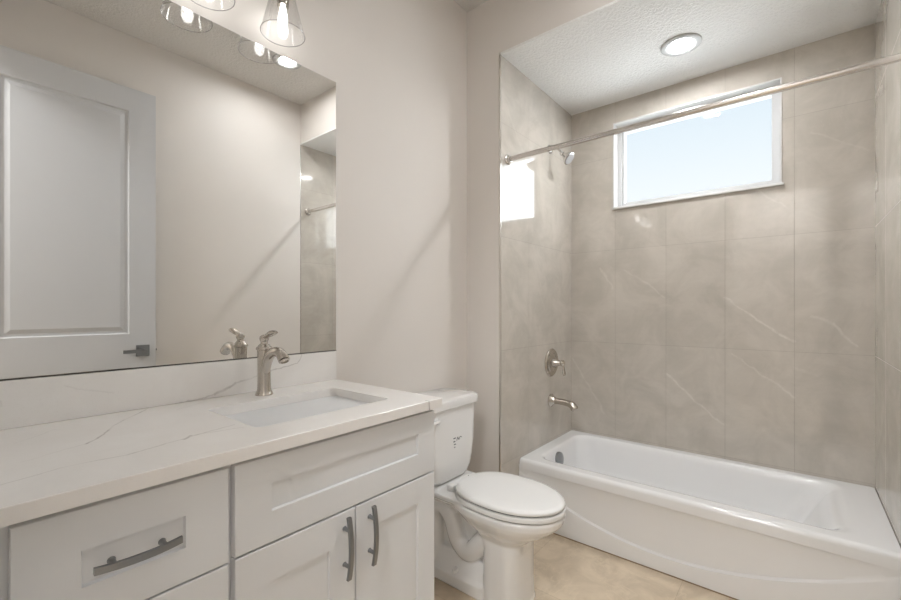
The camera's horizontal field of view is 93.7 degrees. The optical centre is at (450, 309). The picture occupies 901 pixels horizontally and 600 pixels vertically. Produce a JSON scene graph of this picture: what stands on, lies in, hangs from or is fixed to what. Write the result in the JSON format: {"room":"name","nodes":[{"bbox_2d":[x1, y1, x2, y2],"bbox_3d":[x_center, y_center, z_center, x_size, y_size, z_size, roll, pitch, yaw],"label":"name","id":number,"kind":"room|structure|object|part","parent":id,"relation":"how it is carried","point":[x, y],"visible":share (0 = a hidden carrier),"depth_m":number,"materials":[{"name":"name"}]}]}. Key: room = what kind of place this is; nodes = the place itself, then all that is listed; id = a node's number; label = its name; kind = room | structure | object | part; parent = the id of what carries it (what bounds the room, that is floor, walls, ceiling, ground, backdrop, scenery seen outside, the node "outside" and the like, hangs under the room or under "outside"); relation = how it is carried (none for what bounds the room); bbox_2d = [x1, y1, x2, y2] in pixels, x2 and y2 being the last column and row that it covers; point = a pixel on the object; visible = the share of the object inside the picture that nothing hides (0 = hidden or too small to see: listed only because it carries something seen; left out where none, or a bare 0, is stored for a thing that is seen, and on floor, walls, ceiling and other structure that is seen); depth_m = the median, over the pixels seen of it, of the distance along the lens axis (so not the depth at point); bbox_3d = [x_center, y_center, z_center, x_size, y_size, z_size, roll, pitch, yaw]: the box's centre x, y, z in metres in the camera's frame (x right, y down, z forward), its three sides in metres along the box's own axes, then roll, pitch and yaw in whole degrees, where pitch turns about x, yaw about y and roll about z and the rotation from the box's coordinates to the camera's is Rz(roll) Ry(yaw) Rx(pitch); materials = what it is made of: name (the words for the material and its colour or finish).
{"room":"bathroom","nodes":[
{"label":"bathroom","id":0,"kind":"room"},
{"bbox_2d":[170,0,466,392],"bbox_3d":[-0.587,-0.238,1.646,0.120,2.870,2.000,0,0,39],"label":"wall","id":1,"kind":"structure","parent":0,"point":[398,68],"depth_m":1.95,"materials":[{"name":"paint"}]},
{"bbox_2d":[0,0,335,380],"bbox_3d":[-0.776,-0.373,1.315,0.007,1.079,0.993,0,0,39],"label":"mirror","id":2,"kind":"object","parent":1,"relation":"attached to","point":[168,175],"visible":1,"depth_m":1.21,"materials":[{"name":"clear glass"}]},
{"bbox_2d":[0,351,336,429],"bbox_3d":[-0.773,0.223,1.308,0.020,0.112,0.985,0,0,39],"label":"backsplash","id":3,"kind":"structure","parent":1,"relation":"attached to","point":[40,400],"depth_m":1.18,"materials":[{"name":"stone"}]},
{"bbox_2d":[195,0,304,46],"bbox_3d":[-0.725,-1.096,1.257,0.159,0.324,0.616,0,0,39],"label":"vanity light","id":4,"kind":"object","parent":1,"relation":"attached to","point":[283,5],"visible":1,"depth_m":1.43,"materials":[{"name":"clear glass"}]},
{"bbox_2d":[277,0,288,9],"bbox_3d":[-0.569,-1.087,1.435,0.056,0.123,0.056,0,0,39],"label":"socket","id":5,"kind":"object","parent":4,"relation":"attached to","point":[281,4],"depth_m":1.43,"materials":[{"name":"silver metal"}]},
{"bbox_3d":[-0.569,-0.992,1.435,0.030,0.071,0.030,0,0,39],"label":"bulb","id":6,"kind":"part","parent":4,"relation":"part of","materials":[{"name":"white glass"}]},
{"bbox_2d":[454,0,488,11],"bbox_3d":[-0.149,-1.713,0.446,2.320,0.080,3.300,0,0,39],"label":"ceiling","id":7,"kind":"structure","parent":0,"point":[467,5],"depth_m":2.31,"materials":[{"name":"white paint"}]},
{"bbox_2d":[467,0,571,475],"bbox_3d":[0.476,-0.238,2.766,0.344,2.870,1.080,0,0,39],"label":"wall","id":8,"kind":"structure","parent":0,"point":[536,190],"depth_m":2.37,"materials":[{"name":"stone"}]},
{"bbox_2d":[499,54,500,471],"bbox_3d":[0.263,-0.077,2.242,0.011,2.547,0.006,0,0,39],"label":"trim","id":9,"kind":"structure","parent":8,"relation":"attached to","point":[500,54],"depth_m":2.24,"materials":[{"name":"metal"}]},
{"bbox_2d":[545,348,565,375],"bbox_3d":[0.680,0.340,2.666,0.099,0.178,0.178,0,0,39],"label":"shower valve","id":10,"kind":"object","parent":8,"relation":"attached to","point":[552,362],"visible":1,"depth_m":2.65,"materials":[{"name":"silver metal"}]},
{"bbox_3d":[0.708,0.371,2.642,0.026,0.093,0.031,0,0,39],"label":"handle","id":11,"kind":"part","parent":10,"relation":"part of","materials":[{"name":"silver metal"}]},
{"bbox_2d":[548,145,573,164],"bbox_3d":[0.691,-0.969,2.631,0.160,0.148,0.081,0,0,39],"label":"shower fixture","id":12,"kind":"object","parent":8,"relation":"attached to","point":[567,157],"visible":0.7,"depth_m":2.60,"materials":[{"name":"silver metal"}]},
{"bbox_2d":[548,394,577,410],"bbox_3d":[0.709,0.584,2.637,0.179,0.090,0.082,0,0,39],"label":"tub spout","id":13,"kind":"object","parent":8,"relation":"attached to","point":[552,400],"visible":1,"depth_m":2.63,"materials":[{"name":"silver metal"}]},
{"bbox_3d":[0.713,0.592,2.633,0.162,0.064,0.047,0,0,39],"label":"spout","id":14,"kind":"part","parent":13,"relation":"part of","materials":[{"name":"silver metal"}]},
{"bbox_2d":[505,53,900,164],"bbox_3d":[0.889,-0.811,1.816,1.499,0.056,0.056,0,0,39],"label":"curtain rod","id":15,"kind":"object","parent":8,"relation":"attached to","point":[883,61],"visible":1,"depth_m":1.65,"materials":[{"name":"metal"}]},
{"bbox_2d":[499,0,614,53],"bbox_3d":[1.230,-1.558,2.148,1.626,0.391,1.080,0,0,39],"label":"wall header","id":16,"kind":"structure","parent":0,"point":[520,21],"depth_m":2.12,"materials":[{"name":"paint"}]},
{"bbox_2d":[434,534,733,599],"bbox_3d":[0.194,1.237,0.864,2.320,0.080,4.380,0,0,39],"label":"floor","id":17,"kind":"structure","parent":0,"point":[564,568],"depth_m":1.86,"materials":[{"name":"tile"}]},
{"bbox_2d":[0,396,433,599],"bbox_3d":[-0.554,0.752,1.128,0.576,0.890,0.971,0,0,39],"label":"vanity cabinet","id":18,"kind":"object","parent":17,"relation":"on","point":[350,515],"visible":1,"depth_m":0.93,"materials":[{"name":"paint"}]},
{"bbox_3d":[-0.559,0.421,0.700,0.024,0.013,0.013,0,0,39],"label":"post","id":19,"kind":"part","parent":18,"relation":"part of","materials":[{"name":"metal"}]},
{"bbox_3d":[-0.553,0.417,0.742,0.019,0.192,0.308,0,0,39],"label":"drawer","id":20,"kind":"part","parent":18,"relation":"part of","materials":[{"name":"paint"}]},
{"bbox_3d":[-0.527,0.421,0.721,0.018,0.011,0.126,0,0,39],"label":"handle","id":21,"kind":"part","parent":18,"relation":"part of","materials":[{"name":"metal"}]},
{"bbox_3d":[-0.513,0.421,0.757,0.024,0.013,0.013,0,0,39],"label":"post","id":22,"kind":"part","parent":18,"relation":"part of","materials":[{"name":"metal"}]},
{"bbox_3d":[-0.553,0.658,0.742,0.019,0.282,0.308,0,0,39],"label":"drawer","id":23,"kind":"part","parent":18,"relation":"part of","materials":[{"name":"paint"}]},
{"bbox_2d":[0,379,441,527],"bbox_3d":[-0.559,0.293,1.133,0.574,0.028,0.985,0,0,39],"label":"countertop","id":24,"kind":"structure","parent":18,"relation":"on","point":[53,467],"depth_m":0.90,"materials":[{"name":"stone"}]},
{"bbox_2d":[255,330,289,395],"bbox_3d":[-0.566,0.173,1.345,0.168,0.212,0.055,0,0,39],"label":"faucet","id":25,"kind":"object","parent":24,"relation":"on","point":[266,353],"visible":1,"depth_m":1.36,"materials":[{"name":"silver metal"}]},
{"bbox_3d":[-0.586,0.084,1.362,0.079,0.034,0.033,0,0,39],"label":"lever","id":26,"kind":"part","parent":25,"relation":"part of","materials":[{"name":"silver metal"}]},
{"bbox_3d":[-0.560,0.179,1.341,0.150,0.120,0.035,0,0,39],"label":"spout","id":27,"kind":"part","parent":25,"relation":"part of","materials":[{"name":"silver metal"}]},
{"bbox_3d":[-0.352,0.800,0.987,0.019,0.570,0.304,0,0,39],"label":"door","id":28,"kind":"part","parent":18,"relation":"part of","materials":[{"name":"paint"}]},
{"bbox_3d":[-0.251,0.603,1.058,0.018,0.157,0.011,0,0,39],"label":"handle","id":29,"kind":"part","parent":18,"relation":"part of","materials":[{"name":"metal"}]},
{"bbox_3d":[-0.200,0.603,1.121,0.018,0.157,0.011,0,0,39],"label":"handle","id":30,"kind":"part","parent":18,"relation":"part of","materials":[{"name":"metal"}]},
{"bbox_3d":[-0.156,0.800,1.226,0.019,0.570,0.308,0,0,39],"label":"door","id":31,"kind":"part","parent":18,"relation":"part of","materials":[{"name":"paint"}]},
{"bbox_2d":[418,388,566,599],"bbox_3d":[0.143,0.801,1.842,0.743,0.789,0.384,0,0,39],"label":"toilet","id":32,"kind":"object","parent":17,"relation":"on","point":[487,525],"visible":0.88,"depth_m":1.76,"materials":[{"name":"ceramic"}]},
{"bbox_3d":[-0.056,0.430,2.005,0.229,0.046,0.384,0,0,39],"label":"tank lid","id":33,"kind":"part","parent":32,"relation":"part of","materials":[{"name":"ceramic"}]},
{"bbox_3d":[-0.058,0.621,2.008,0.208,0.336,0.362,0,0,39],"label":"tank","id":34,"kind":"part","parent":32,"relation":"part of","materials":[{"name":"ceramic"}]},
{"bbox_3d":[0.149,0.995,1.838,0.716,0.402,0.339,0,0,39],"label":"bowl","id":35,"kind":"part","parent":32,"relation":"part of","materials":[{"name":"ceramic"}]},
{"bbox_3d":[0.249,0.787,1.756,0.470,0.022,0.343,0,0,39],"label":"seat","id":36,"kind":"part","parent":32,"relation":"part of","materials":[{"name":"plastic"}]},
{"bbox_3d":[0.248,0.760,1.757,0.465,0.022,0.338,0,0,39],"label":"lid","id":37,"kind":"part","parent":32,"relation":"part of","materials":[{"name":"plastic"}]},
{"bbox_2d":[519,430,900,599],"bbox_3d":[1.195,1.020,2.189,1.499,0.355,0.725,0,0,39],"label":"bathtub","id":38,"kind":"object","parent":17,"relation":"on","point":[735,530],"visible":0.93,"depth_m":1.92,"materials":[{"name":"ceramic"}]},
{"bbox_3d":[0.660,0.910,2.563,0.031,0.088,0.088,0,0,39],"label":"overflow plate","id":39,"kind":"part","parent":38,"relation":"part of","materials":[{"name":"metal"}]},
{"bbox_2d":[501,0,880,114],"bbox_3d":[1.216,-1.356,2.155,1.576,0.012,1.073,0,0,39],"label":"ceiling","id":40,"kind":"structure","parent":0,"point":[610,53],"depth_m":2.11,"materials":[{"name":"white paint"}]},
{"bbox_2d":[660,33,701,56],"bbox_3d":[1.176,-1.345,2.155,0.188,0.008,0.188,0,0,39],"label":"recessed light","id":41,"kind":"object","parent":40,"relation":"in","point":[681,44],"visible":1,"depth_m":2.15,"materials":[{"name":"white plastic"}]},
{"bbox_2d":[572,23,874,487],"bbox_3d":[1.521,-0.083,2.499,1.630,2.559,0.167,0,0,39],"label":"wall","id":42,"kind":"structure","parent":0,"point":[735,326],"depth_m":2.31,"materials":[{"name":"tile"}]},
{"bbox_2d":[612,77,783,209],"bbox_3d":[1.441,-0.932,2.535,0.882,0.566,0.144,0,0,39],"label":"window","id":43,"kind":"structure","parent":42,"relation":"in","point":[619,140],"depth_m":2.48,"materials":[{"name":"white plastic"}]},
{"bbox_3d":[1.427,-0.655,2.517,0.882,0.012,0.099,0,0,39],"label":"sill","id":44,"kind":"part","parent":43,"relation":"part of","materials":[{"name":"plastic"}]},
{"bbox_2d":[875,0,900,546],"bbox_3d":[1.762,-0.077,1.603,0.120,2.547,0.913,0,0,39],"label":"wall","id":45,"kind":"structure","parent":0,"point":[888,20],"depth_m":1.72,"materials":[{"name":"stone"}]}
]}

